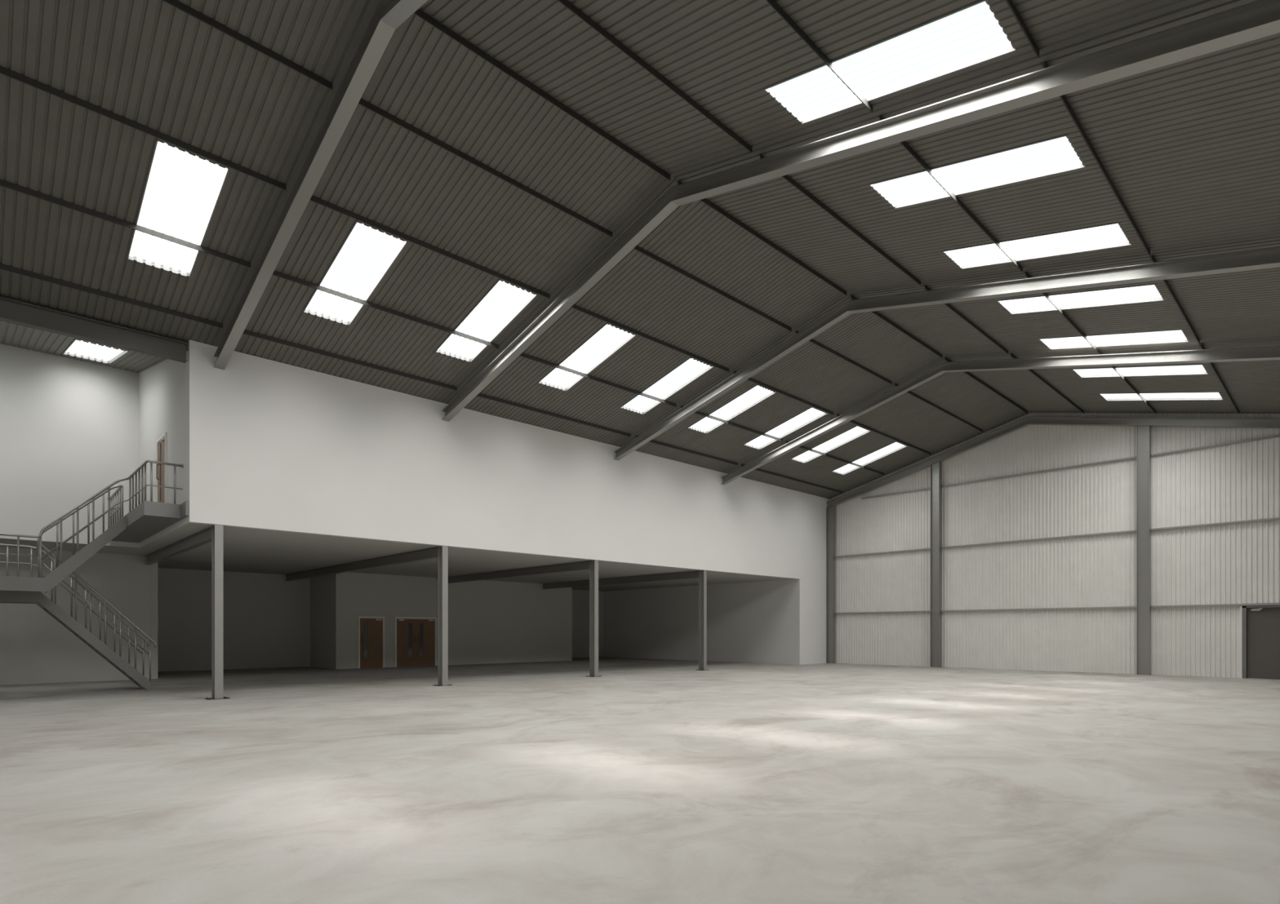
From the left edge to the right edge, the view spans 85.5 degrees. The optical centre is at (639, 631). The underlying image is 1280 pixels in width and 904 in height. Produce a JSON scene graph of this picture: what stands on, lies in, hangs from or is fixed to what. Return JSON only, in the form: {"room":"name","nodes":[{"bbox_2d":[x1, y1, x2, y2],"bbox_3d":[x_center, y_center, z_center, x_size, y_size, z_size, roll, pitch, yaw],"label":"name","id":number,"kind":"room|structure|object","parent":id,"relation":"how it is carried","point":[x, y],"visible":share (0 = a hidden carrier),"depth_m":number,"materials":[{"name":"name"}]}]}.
{"room":"warehouse","nodes":[
{"label":"warehouse","id":0,"kind":"room"},
{"bbox_2d":[0,343,138,547],"bbox_3d":[-19.415,-5.454,17.957,10.870,5.693,0.200,0,0,-44],"label":"wall","id":1,"kind":"structure","parent":0,"point":[69,428],"depth_m":20.23,"materials":[{"name":"white paint"}]},
{"bbox_2d":[0,546,151,685],"bbox_3d":[-21.098,-0.478,20.084,11.388,4.256,0.200,0,0,-44],"label":"wall","id":2,"kind":"structure","parent":0,"point":[35,648],"depth_m":22.52,"materials":[{"name":"grey paint"}]},
{"bbox_2d":[0,320,188,373],"bbox_3d":[-17.378,-7.424,15.095,12.284,1.362,7.152,0,0,-44],"label":"ceiling","id":3,"kind":"structure","parent":0,"point":[12,335],"depth_m":18.49,"materials":[{"name":"grey metal"}]},
{"bbox_2d":[0,297,186,363],"bbox_3d":[-14.622,-6.628,12.786,10.620,0.425,0.200,0,0,-44],"label":"beam","id":4,"kind":"structure","parent":3,"relation":"attached to","point":[14,312],"depth_m":15.20,"materials":[{"name":"grey metal"}]},
{"bbox_2d":[62,338,128,364],"bbox_3d":[-14.838,-7.626,18.817,1.087,0.745,3.464,0,0,-44],"label":"window","id":5,"kind":"structure","parent":3,"relation":"attached to","point":[123,353],"depth_m":19.32,"materials":[{"name":"white plastic"}]},
{"bbox_2d":[151,562,157,679],"bbox_3d":[-18.615,-0.478,25.866,0.200,4.256,5.100,0,0,-44],"label":"wall","id":6,"kind":"structure","parent":0,"point":[154,566],"depth_m":24.03,"materials":[{"name":"grey paint"}]},
{"bbox_2d":[138,351,187,547],"bbox_3d":[-13.125,-5.354,19.110,0.200,5.493,6.850,0,0,-44],"label":"wall","id":7,"kind":"structure","parent":0,"point":[163,386],"depth_m":18.36,"materials":[{"name":"white paint"}]},
{"bbox_2d":[156,432,167,503],"bbox_3d":[-12.974,-4.185,18.750,0.081,2.190,1.220,0,0,-44],"label":"door","id":8,"kind":"structure","parent":7,"relation":"in","point":[162,443],"depth_m":18.73,"materials":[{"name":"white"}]},
{"bbox_2d":[157,568,603,671],"bbox_3d":[-11.413,-0.478,36.456,25.260,4.256,0.200,0,0,-44],"label":"wall","id":9,"kind":"structure","parent":0,"point":[267,617],"depth_m":30.51,"materials":[{"name":"grey paint"}]},
{"bbox_2d":[0,523,793,591],"bbox_3d":[-10.447,-2.731,27.228,36.650,0.250,14.850,0,0,-44],"label":"ceiling","id":10,"kind":"structure","parent":0,"point":[246,550],"depth_m":25.26,"materials":[{"name":"grey paint"}]},
{"bbox_2d":[144,526,211,565],"bbox_3d":[-13.724,-2.450,20.477,0.170,0.305,9.450,0,0,-44],"label":"beam","id":11,"kind":"structure","parent":10,"relation":"attached to","point":[203,537],"depth_m":19.82,"materials":[{"name":"grey metal"}]},
{"bbox_2d":[284,546,437,582],"bbox_3d":[-11.155,-2.450,26.479,0.170,0.305,14.550,0,0,-44],"label":"beam","id":12,"kind":"structure","parent":10,"relation":"attached to","point":[432,553],"depth_m":25.05,"materials":[{"name":"grey metal"}]},
{"bbox_2d":[448,560,589,583],"bbox_3d":[-5.712,-2.450,29.488,0.170,0.305,11.350,0,0,-44],"label":"beam","id":13,"kind":"structure","parent":10,"relation":"attached to","point":[580,566],"depth_m":28.52,"materials":[{"name":"grey metal"}]},
{"bbox_2d":[541,570,698,589],"bbox_3d":[-1.367,-2.450,33.661,0.170,0.305,11.350,0,0,-44],"label":"beam","id":14,"kind":"structure","parent":10,"relation":"attached to","point":[687,575],"depth_m":32.74,"materials":[{"name":"grey metal"}]},
{"bbox_2d":[310,572,572,669],"bbox_3d":[-9.644,-0.478,35.798,13.020,4.256,3.200,0,0,-44],"label":"wall","id":15,"kind":"structure","parent":0,"point":[490,622],"depth_m":34.19,"materials":[{"name":"grey paint"}]},
{"bbox_2d":[357,616,384,668],"bbox_3d":[-12.082,0.487,31.183,1.210,2.325,0.081,0,0,-44],"label":"door","id":16,"kind":"structure","parent":15,"relation":"in","point":[371,630],"depth_m":31.18,"materials":[{"name":"brown wood"}]},
{"bbox_2d":[394,617,436,667],"bbox_3d":[-10.545,0.487,32.658,2.090,2.325,0.081,0,0,-44],"label":"door","id":17,"kind":"structure","parent":15,"relation":"in","point":[415,637],"depth_m":32.63,"materials":[{"name":"brown wood"}]},
{"bbox_2d":[187,340,830,665],"bbox_3d":[-0.395,-2.638,26.449,28.730,8.575,0.200,0,0,-44],"label":"wall","id":18,"kind":"structure","parent":0,"point":[274,446],"depth_m":21.30,"materials":[{"name":"white paint"}]},
{"bbox_2d":[0,296,187,351],"bbox_3d":[-14.569,-6.890,12.933,10.900,0.360,0.040,0,0,-44],"label":"trim","id":19,"kind":"structure","parent":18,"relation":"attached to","point":[0,296],"depth_m":15.40,"materials":[{"name":"grey metal"}]},
{"bbox_2d":[0,0,1030,499],"bbox_3d":[-0.866,-8.102,19.342,41.096,2.408,9.703,0,0,-44],"label":"ceiling","id":20,"kind":"structure","parent":0,"point":[152,64],"depth_m":14.23,"materials":[{"name":"grey metal"}]},
{"bbox_2d":[0,263,222,328],"bbox_3d":[-13.729,-7.108,12.257,11.135,0.104,0.060,0,0,-44],"label":"purlin","id":21,"kind":"object","parent":20,"relation":"attached to","point":[3,267],"visible":1,"depth_m":14.60,"materials":[{"name":"grey metal"}]},
{"bbox_2d":[0,178,250,267],"bbox_3d":[-12.164,-7.662,10.627,11.135,0.104,0.060,0,0,-44],"label":"purlin","id":22,"kind":"object","parent":20,"relation":"attached to","point":[2,183],"visible":1,"depth_m":12.92,"materials":[{"name":"grey metal"}]},
{"bbox_2d":[0,65,286,190],"bbox_3d":[-10.578,-8.223,8.975,11.135,0.104,0.060,0,0,-44],"label":"purlin","id":23,"kind":"object","parent":20,"relation":"attached to","point":[3,70],"visible":1,"depth_m":11.23,"materials":[{"name":"grey metal"}]},
{"bbox_2d":[126,139,229,277],"bbox_3d":[-8.785,-7.893,13.088,1.082,0.872,3.154,0,0,-44],"label":"window","id":24,"kind":"structure","parent":20,"relation":"attached to","point":[224,177],"depth_m":13.05,"materials":[{"name":"grey plastic"}]},
{"bbox_2d":[162,0,333,89],"bbox_3d":[-8.984,-8.786,7.316,11.135,0.104,0.060,0,0,-44],"label":"purlin","id":25,"kind":"object","parent":20,"relation":"attached to","point":[175,3],"visible":1,"depth_m":10.31,"materials":[{"name":"grey metal"}]},
{"bbox_2d":[242,329,457,391],"bbox_3d":[-7.450,-7.108,18.286,5.755,0.104,0.060,0,0,-44],"label":"purlin","id":26,"kind":"object","parent":20,"relation":"attached to","point":[246,332],"visible":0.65,"depth_m":18.02,"materials":[{"name":"grey metal"}]},
{"bbox_2d":[302,221,407,326],"bbox_3d":[-6.387,-7.893,15.391,1.082,0.872,3.154,0,0,-44],"label":"window","id":27,"kind":"structure","parent":20,"relation":"attached to","point":[405,242],"depth_m":15.37,"materials":[{"name":"grey plastic"}]},
{"bbox_2d":[272,270,498,349],"bbox_3d":[-5.885,-7.662,16.656,5.755,0.104,0.060,0,0,-44],"label":"purlin","id":28,"kind":"object","parent":20,"relation":"attached to","point":[277,273],"visible":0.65,"depth_m":16.38,"materials":[{"name":"grey metal"}]},
{"bbox_2d":[310,195,550,298],"bbox_3d":[-4.299,-8.223,15.005,5.755,0.104,0.060,0,0,-44],"label":"purlin","id":29,"kind":"object","parent":20,"relation":"attached to","point":[313,198],"visible":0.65,"depth_m":14.67,"materials":[{"name":"grey metal"}]},
{"bbox_2d":[358,97,612,237],"bbox_3d":[-2.706,-8.786,13.346,5.755,0.104,0.060,0,0,-44],"label":"purlin","id":30,"kind":"object","parent":20,"relation":"attached to","point":[362,102],"visible":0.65,"depth_m":12.97,"materials":[{"name":"grey metal"}]},
{"bbox_2d":[435,279,537,362],"bbox_3d":[-3.989,-7.893,17.694,1.082,0.872,3.154,0,0,-44],"label":"window","id":31,"kind":"structure","parent":20,"relation":"attached to","point":[533,296],"depth_m":17.67,"materials":[{"name":"grey plastic"}]},
{"bbox_2d":[413,8,670,180],"bbox_3d":[-1.480,-9.210,12.069,5.755,0.100,0.060,0,0,-44],"label":"purlin","id":32,"kind":"object","parent":20,"relation":"attached to","point":[420,13],"visible":0.87,"depth_m":11.71,"materials":[{"name":"grey metal"}]},
{"bbox_2d":[476,393,631,436],"bbox_3d":[-2.773,-7.108,22.778,6.695,0.104,0.060,0,0,-44],"label":"purlin","id":33,"kind":"object","parent":20,"relation":"attached to","point":[481,395],"visible":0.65,"depth_m":22.60,"materials":[{"name":"grey metal"}]},
{"bbox_2d":[537,323,635,391],"bbox_3d":[-1.591,-7.893,19.997,1.082,0.872,3.154,0,0,-44],"label":"window","id":34,"kind":"structure","parent":20,"relation":"attached to","point":[627,340],"depth_m":19.98,"materials":[{"name":"grey plastic"}]},
{"bbox_2d":[519,352,675,407],"bbox_3d":[-1.208,-7.662,21.148,6.695,0.104,0.060,0,0,-44],"label":"purlin","id":35,"kind":"object","parent":20,"relation":"attached to","point":[524,355],"visible":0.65,"depth_m":20.93,"materials":[{"name":"grey metal"}]},
{"bbox_2d":[570,304,729,372],"bbox_3d":[0.379,-8.223,19.497,6.695,0.104,0.060,0,0,-44],"label":"purlin","id":36,"kind":"object","parent":20,"relation":"attached to","point":[574,306],"visible":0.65,"depth_m":19.28,"materials":[{"name":"grey metal"}]},
{"bbox_2d":[619,357,713,414],"bbox_3d":[0.808,-7.893,22.300,1.082,0.872,3.154,0,0,-44],"label":"window","id":37,"kind":"structure","parent":20,"relation":"attached to","point":[707,369],"depth_m":22.30,"materials":[{"name":"grey plastic"}]},
{"bbox_2d":[635,435,737,465],"bbox_3d":[1.979,-7.108,27.342,5.962,0.104,0.060,0,0,-44],"label":"purlin","id":38,"kind":"object","parent":20,"relation":"attached to","point":[651,441],"visible":0.95,"depth_m":27.38,"materials":[{"name":"grey metal"}]},
{"bbox_2d":[633,245,791,331],"bbox_3d":[1.972,-8.786,17.838,6.695,0.104,0.060,0,0,-44],"label":"purlin","id":39,"kind":"object","parent":20,"relation":"attached to","point":[639,249],"visible":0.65,"depth_m":17.59,"materials":[{"name":"grey metal"}]},
{"bbox_2d":[687,385,775,434],"bbox_3d":[3.206,-7.893,24.603,1.082,0.872,3.154,0,0,-44],"label":"window","id":40,"kind":"structure","parent":20,"relation":"attached to","point":[771,393],"depth_m":24.62,"materials":[{"name":"grey plastic"}]},
{"bbox_2d":[680,405,782,441],"bbox_3d":[3.544,-7.662,25.712,5.962,0.104,0.060,0,0,-44],"label":"purlin","id":41,"kind":"object","parent":20,"relation":"attached to","point":[682,406],"visible":0.9,"depth_m":25.71,"materials":[{"name":"grey metal"}]},
{"bbox_2d":[676,181,846,295],"bbox_3d":[3.198,-9.210,16.561,6.695,0.100,0.060,0,0,-44],"label":"purlin","id":42,"kind":"object","parent":20,"relation":"attached to","point":[705,201],"visible":0.9,"depth_m":16.39,"materials":[{"name":"grey metal"}]},
{"bbox_2d":[733,371,833,414],"bbox_3d":[5.131,-8.223,24.060,5.962,0.104,0.060,0,0,-44],"label":"purlin","id":43,"kind":"object","parent":20,"relation":"attached to","point":[753,380],"visible":0.9,"depth_m":24.06,"materials":[{"name":"grey metal"}]},
{"bbox_2d":[743,407,827,449],"bbox_3d":[5.604,-7.893,26.906,1.082,0.872,3.154,0,0,-44],"label":"window","id":44,"kind":"structure","parent":20,"relation":"attached to","point":[820,415],"depth_m":26.94,"materials":[{"name":"grey plastic"}]},
{"bbox_2d":[740,464,842,493],"bbox_3d":[7.305,-7.108,32.456,8.286,0.104,0.060,0,0,-44],"label":"purlin","id":45,"kind":"object","parent":20,"relation":"attached to","point":[742,465],"visible":1,"depth_m":32.39,"materials":[{"name":"grey metal"}]},
{"bbox_2d":[791,426,871,463],"bbox_3d":[8.002,-7.893,29.209,1.082,0.872,3.154,0,0,-44],"label":"window","id":46,"kind":"structure","parent":20,"relation":"attached to","point":[862,431],"depth_m":29.26,"materials":[{"name":"grey plastic"}]},
{"bbox_2d":[785,440,884,475],"bbox_3d":[8.870,-7.662,30.826,8.286,0.104,0.060,0,0,-44],"label":"purlin","id":47,"kind":"object","parent":20,"relation":"attached to","point":[787,442],"visible":1,"depth_m":30.84,"materials":[{"name":"grey metal"}]},
{"bbox_2d":[795,330,892,384],"bbox_3d":[6.724,-8.786,22.401,5.962,0.104,0.060,0,0,-44],"label":"purlin","id":48,"kind":"object","parent":20,"relation":"attached to","point":[811,340],"visible":0.9,"depth_m":22.37,"materials":[{"name":"grey metal"}]},
{"bbox_2d":[831,441,907,475],"bbox_3d":[10.400,-7.893,31.513,1.082,0.872,3.154,0,0,-44],"label":"window","id":49,"kind":"structure","parent":20,"relation":"attached to","point":[848,469],"depth_m":31.55,"materials":[{"name":"grey plastic"}]},
{"bbox_2d":[836,413,931,455],"bbox_3d":[10.456,-8.223,29.175,8.286,0.104,0.060,0,0,-44],"label":"purlin","id":50,"kind":"object","parent":20,"relation":"attached to","point":[837,415],"visible":1,"depth_m":29.07,"materials":[{"name":"grey metal"}]},
{"bbox_2d":[849,295,942,358],"bbox_3d":[7.950,-9.210,21.125,5.962,0.100,0.060,0,0,-44],"label":"purlin","id":51,"kind":"object","parent":20,"relation":"attached to","point":[875,313],"visible":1,"depth_m":21.26,"materials":[{"name":"grey metal"}]},
{"bbox_2d":[893,383,983,432],"bbox_3d":[12.050,-8.786,27.516,8.286,0.104,0.060,0,0,-44],"label":"purlin","id":52,"kind":"object","parent":20,"relation":"attached to","point":[895,384],"visible":1,"depth_m":27.45,"materials":[{"name":"grey metal"}]},
{"bbox_2d":[943,357,1027,413],"bbox_3d":[13.275,-9.210,26.239,8.286,0.100,0.060,0,0,-44],"label":"purlin","id":53,"kind":"object","parent":20,"relation":"attached to","point":[946,358],"visible":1,"depth_m":26.29,"materials":[{"name":"grey metal"}]},
{"bbox_2d":[0,657,1279,903],"bbox_3d":[-1.819,1.800,20.229,40.000,0.300,40.300,0,0,-44],"label":"floor","id":54,"kind":"structure","parent":0,"point":[642,781],"depth_m":7.55,"materials":[{"name":"concrete"}]},
{"bbox_2d":[0,460,189,690],"bbox_3d":[-14.870,-1.225,17.310,4.929,5.750,7.030,0,0,-44],"label":"staircase","id":55,"kind":"structure","parent":54,"relation":"on","point":[147,519],"depth_m":18.14,"materials":[{"name":"grey metal"}]},
{"bbox_2d":[204,524,230,700],"bbox_3d":[-10.357,-0.478,16.971,0.480,4.256,0.370,0,0,-44],"label":"steel column","id":56,"kind":"structure","parent":54,"relation":"on","point":[217,531],"depth_m":16.88,"materials":[{"name":"grey metal"}]},
{"bbox_2d":[433,546,451,686],"bbox_3d":[-6.023,-0.478,21.134,0.480,4.256,0.370,0,0,-44],"label":"steel column","id":57,"kind":"structure","parent":54,"relation":"on","point":[442,552],"depth_m":21.09,"materials":[{"name":"grey metal"}]},
{"bbox_2d":[586,560,600,677],"bbox_3d":[-1.688,-0.478,25.297,0.480,4.256,0.370,0,0,-44],"label":"steel column","id":58,"kind":"structure","parent":54,"relation":"on","point":[593,565],"depth_m":25.28,"materials":[{"name":"grey metal"}]},
{"bbox_2d":[695,570,708,671],"bbox_3d":[2.658,-0.478,29.470,0.480,4.256,0.370,0,0,-44],"label":"steel column","id":59,"kind":"structure","parent":54,"relation":"on","point":[702,574],"depth_m":29.43,"materials":[{"name":"grey metal"}]},
{"bbox_2d":[826,506,835,663],"bbox_3d":[9.918,-2.418,35.943,0.300,8.136,0.350,0,0,-44],"label":"column","id":60,"kind":"structure","parent":54,"relation":"on","point":[830,512],"depth_m":35.89,"materials":[{"name":"grey metal"}]},
{"bbox_2d":[930,461,942,667],"bbox_3d":[13.690,-3.088,32.016,0.300,9.476,0.400,0,0,-44],"label":"column","id":61,"kind":"structure","parent":54,"relation":"on","point":[935,468],"depth_m":31.95,"materials":[{"name":"grey metal"}]},
{"bbox_2d":[1136,425,1151,675],"bbox_3d":[19.154,-3.104,26.325,0.300,9.508,0.400,0,0,-44],"label":"column","id":62,"kind":"structure","parent":54,"relation":"on","point":[1143,433],"depth_m":26.29,"materials":[{"name":"grey metal"}]},
{"bbox_2d":[603,579,795,665],"bbox_3d":[2.767,-0.478,39.780,0.200,4.256,14.650,0,0,-44],"label":"wall","id":63,"kind":"structure","parent":0,"point":[751,622],"depth_m":38.39,"materials":[{"name":"white paint"}]},
{"bbox_2d":[419,0,1279,413],"bbox_3d":[7.223,-7.683,10.784,41.009,3.245,13.853,0,0,-44],"label":"ceiling","id":64,"kind":"structure","parent":0,"point":[1190,148],"depth_m":11.77,"materials":[{"name":"grey metal"}]},
{"bbox_2d":[557,0,752,152],"bbox_3d":[-0.060,-8.753,10.591,5.755,0.114,0.060,0,0,-44],"label":"purlin","id":65,"kind":"object","parent":64,"relation":"attached to","point":[566,3],"visible":1,"depth_m":10.77,"materials":[{"name":"grey metal"}]},
{"bbox_2d":[765,0,872,112],"bbox_3d":[1.561,-8.210,8.903,5.755,0.114,0.060,0,0,-44],"label":"purlin","id":66,"kind":"object","parent":64,"relation":"attached to","point":[773,3],"visible":1,"depth_m":9.80,"materials":[{"name":"grey metal"}]},
{"bbox_2d":[758,154,920,285],"bbox_3d":[4.618,-8.753,15.082,6.695,0.114,0.060,0,0,-44],"label":"purlin","id":67,"kind":"object","parent":64,"relation":"attached to","point":[786,177],"visible":0.9,"depth_m":14.85,"materials":[{"name":"grey metal"}]},
{"bbox_2d":[764,0,1017,124],"bbox_3d":[3.484,-8.194,10.063,1.092,0.873,3.334,0,0,-44],"label":"window","id":68,"kind":"structure","parent":64,"relation":"attached to","point":[1007,48],"depth_m":9.92,"materials":[{"name":"grey plastic"}]},
{"bbox_2d":[877,115,1022,271],"bbox_3d":[6.238,-8.210,13.395,6.695,0.114,0.060,0,0,-44],"label":"purlin","id":69,"kind":"object","parent":64,"relation":"attached to","point":[911,151],"visible":0.9,"depth_m":13.12,"materials":[{"name":"grey metal"}]},
{"bbox_2d":[923,284,1008,354],"bbox_3d":[9.370,-8.753,19.646,5.962,0.114,0.060,0,0,-44],"label":"purlin","id":70,"kind":"object","parent":64,"relation":"attached to","point":[926,287],"visible":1,"depth_m":19.73,"materials":[{"name":"grey metal"}]},
{"bbox_2d":[868,133,1085,208],"bbox_3d":[5.904,-8.194,12.387,1.092,0.873,3.334,0,0,-44],"label":"window","id":71,"kind":"structure","parent":64,"relation":"attached to","point":[1080,164],"depth_m":12.29,"materials":[{"name":"grey plastic"}]},
{"bbox_2d":[1005,0,1039,57],"bbox_3d":[3.196,-7.663,7.201,5.755,0.114,0.060,0,0,-44],"label":"purlin","id":72,"kind":"object","parent":64,"relation":"attached to","point":[1010,2],"visible":1,"depth_m":8.75,"materials":[{"name":"grey metal"}]},
{"bbox_2d":[942,222,1132,269],"bbox_3d":[8.324,-8.194,14.711,1.092,0.873,3.334,0,0,-44],"label":"window","id":73,"kind":"structure","parent":64,"relation":"attached to","point":[1122,242],"depth_m":14.66,"materials":[{"name":"grey plastic"}]},
{"bbox_2d":[1009,353,1084,413],"bbox_3d":[14.695,-8.753,24.761,8.286,0.114,0.060,0,0,-44],"label":"purlin","id":74,"kind":"object","parent":64,"relation":"attached to","point":[1012,356],"visible":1,"depth_m":24.80,"materials":[{"name":"grey metal"}]},
{"bbox_2d":[1023,271,1095,349],"bbox_3d":[10.991,-8.210,17.958,5.962,0.114,0.060,0,0,-44],"label":"purlin","id":75,"kind":"object","parent":64,"relation":"attached to","point":[1028,275],"visible":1,"depth_m":17.97,"materials":[{"name":"grey metal"}]},
{"bbox_2d":[996,283,1164,314],"bbox_3d":[10.744,-8.194,17.035,1.092,0.873,3.334,0,0,-44],"label":"window","id":76,"kind":"structure","parent":64,"relation":"attached to","point":[1155,296],"depth_m":17.02,"materials":[{"name":"grey plastic"}]},
{"bbox_2d":[1040,61,1150,255],"bbox_3d":[7.873,-7.663,11.693,6.695,0.114,0.060,0,0,-44],"label":"purlin","id":77,"kind":"object","parent":64,"relation":"attached to","point":[1044,64],"visible":0.9,"depth_m":11.33,"materials":[{"name":"grey metal"}]},
{"bbox_2d":[1038,328,1189,349],"bbox_3d":[13.164,-8.194,19.359,1.092,0.873,3.334,0,0,-44],"label":"window","id":78,"kind":"structure","parent":64,"relation":"attached to","point":[1166,336],"depth_m":19.37,"materials":[{"name":"grey plastic"}]},
{"bbox_2d":[1095,348,1155,413],"bbox_3d":[16.316,-8.210,23.073,8.286,0.114,0.060,0,0,-44],"label":"purlin","id":79,"kind":"object","parent":64,"relation":"attached to","point":[1099,352],"visible":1,"depth_m":23.00,"materials":[{"name":"grey metal"}]},
{"bbox_2d":[1071,364,1208,377],"bbox_3d":[15.584,-8.194,21.683,1.092,0.873,3.334,0,0,-44],"label":"window","id":80,"kind":"structure","parent":64,"relation":"attached to","point":[1195,369],"depth_m":21.72,"materials":[{"name":"grey plastic"}]},
{"bbox_2d":[1099,391,1223,400],"bbox_3d":[18.003,-8.194,24.007,1.092,0.873,3.334,0,0,-44],"label":"window","id":81,"kind":"structure","parent":64,"relation":"attached to","point":[1196,396],"depth_m":24.06,"materials":[{"name":"grey plastic"}]},
{"bbox_2d":[1149,255,1199,343],"bbox_3d":[12.625,-7.663,16.256,5.962,0.114,0.060,0,0,-44],"label":"purlin","id":82,"kind":"object","parent":64,"relation":"attached to","point":[1152,257],"visible":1,"depth_m":16.22,"materials":[{"name":"grey metal"}]},
{"bbox_2d":[1199,342,1239,414],"bbox_3d":[17.951,-7.663,21.371,8.286,0.114,0.060,0,0,-44],"label":"purlin","id":83,"kind":"object","parent":64,"relation":"attached to","point":[1200,344],"visible":0.9,"depth_m":21.27,"materials":[{"name":"grey metal"}]},
{"bbox_2d":[829,413,1279,678],"bbox_3d":[18.014,-3.827,27.852,0.052,10.953,23.478,0,0,-44],"label":"wall","id":84,"kind":"structure","parent":0,"point":[1237,563],"depth_m":28.44,"materials":[{"name":"white metal"}]},
{"bbox_2d":[835,548,930,557],"bbox_3d":[11.910,-3.870,34.099,0.118,0.060,5.050,0,0,-44],"label":"rail","id":85,"kind":"object","parent":84,"relation":"attached to","point":[922,548],"visible":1,"depth_m":33.94,"materials":[{"name":"grey metal"}]},
{"bbox_2d":[835,611,930,614],"bbox_3d":[11.910,-0.940,34.099,0.118,0.060,5.050,0,0,-44],"label":"rail","id":86,"kind":"object","parent":84,"relation":"attached to","point":[895,611],"visible":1,"depth_m":34.02,"materials":[{"name":"grey metal"}]},
{"bbox_2d":[861,487,930,499],"bbox_3d":[12.417,-6.700,33.571,0.118,0.060,3.586,0,0,-44],"label":"rail","id":87,"kind":"object","parent":84,"relation":"attached to","point":[924,489],"visible":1,"depth_m":33.49,"materials":[{"name":"grey metal"}]},
{"bbox_2d":[941,456,1136,487],"bbox_3d":[16.537,-6.700,29.281,0.118,0.060,7.470,0,0,-44],"label":"rail","id":88,"kind":"object","parent":84,"relation":"attached to","point":[1135,457],"visible":1,"depth_m":28.93,"materials":[{"name":"grey metal"}]},
{"bbox_2d":[941,530,1136,548],"bbox_3d":[16.537,-3.870,29.281,0.118,0.060,7.470,0,0,-44],"label":"rail","id":89,"kind":"object","parent":84,"relation":"attached to","point":[1127,531],"visible":1,"depth_m":28.94,"materials":[{"name":"grey metal"}]},
{"bbox_2d":[941,606,1136,612],"bbox_3d":[16.537,-0.940,29.281,0.118,0.060,7.470,0,0,-44],"label":"rail","id":90,"kind":"object","parent":84,"relation":"attached to","point":[1120,606],"visible":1,"depth_m":28.90,"materials":[{"name":"grey metal"}]},
{"bbox_2d":[1151,435,1279,456],"bbox_3d":[20.769,-6.700,24.874,0.118,0.060,3.910,0,0,-44],"label":"rail","id":91,"kind":"object","parent":84,"relation":"attached to","point":[1275,436],"visible":1,"depth_m":24.87,"materials":[{"name":"grey metal"}]},
{"bbox_2d":[1151,517,1279,530],"bbox_3d":[21.628,-3.870,23.980,0.118,0.060,6.390,0,0,-44],"label":"rail","id":92,"kind":"object","parent":84,"relation":"attached to","point":[1277,518],"visible":1,"depth_m":24.85,"materials":[{"name":"grey metal"}]},
{"bbox_2d":[1151,603,1279,608],"bbox_3d":[21.628,-0.940,23.980,0.118,0.060,6.390,0,0,-44],"label":"rail","id":93,"kind":"object","parent":84,"relation":"attached to","point":[1269,604],"visible":1,"depth_m":24.83,"materials":[{"name":"grey metal"}]},
{"bbox_2d":[1240,605,1279,679],"bbox_3d":[22.077,0.375,23.593,0.190,2.550,2.450,0,0,-44],"label":"door","id":94,"kind":"structure","parent":84,"relation":"in","point":[1260,625],"depth_m":24.13,"materials":[{"name":"grey paint"}]},
{"bbox_3d":[12.072,-2.300,5.909,39.600,7.900,0.200,0,0,-44],"label":"wall","id":95,"kind":"structure","parent":0,"visible":0},
{"bbox_2d":[213,0,427,369],"bbox_3d":[-2.184,-7.285,8.460,0.225,3.475,23.330,0,0,-44],"label":"roof beam","id":96,"kind":"structure","parent":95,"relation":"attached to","point":[388,15],"depth_m":11.84,"materials":[{"name":"grey metal"}]},
{"bbox_2d":[442,0,1279,422],"bbox_3d":[2.154,-7.285,12.627,0.225,3.475,23.330,0,0,-44],"label":"roof beam","id":97,"kind":"structure","parent":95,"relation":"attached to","point":[1258,19],"depth_m":10.24,"materials":[{"name":"grey metal"}]},
{"bbox_2d":[613,247,1279,461],"bbox_3d":[7.171,-7.285,17.444,0.225,3.475,23.330,0,0,-44],"label":"roof beam","id":98,"kind":"structure","parent":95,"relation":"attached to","point":[1268,258],"depth_m":16.32,"materials":[{"name":"grey metal"}]},
{"bbox_2d":[720,346,1279,484],"bbox_3d":[11.659,-7.285,21.754,0.225,3.475,23.330,0,0,-44],"label":"roof frame","id":99,"kind":"object","parent":95,"relation":"attached to","point":[1270,353],"visible":1,"depth_m":21.40,"materials":[{"name":"grey paint"}]},
{"bbox_2d":[826,417,1279,508],"bbox_3d":[17.813,-7.285,27.664,0.225,3.475,23.330,0,0,-44],"label":"roof frame","id":100,"kind":"object","parent":95,"relation":"attached to","point":[1081,421],"visible":1,"depth_m":28.06,"materials":[{"name":"grey paint"}]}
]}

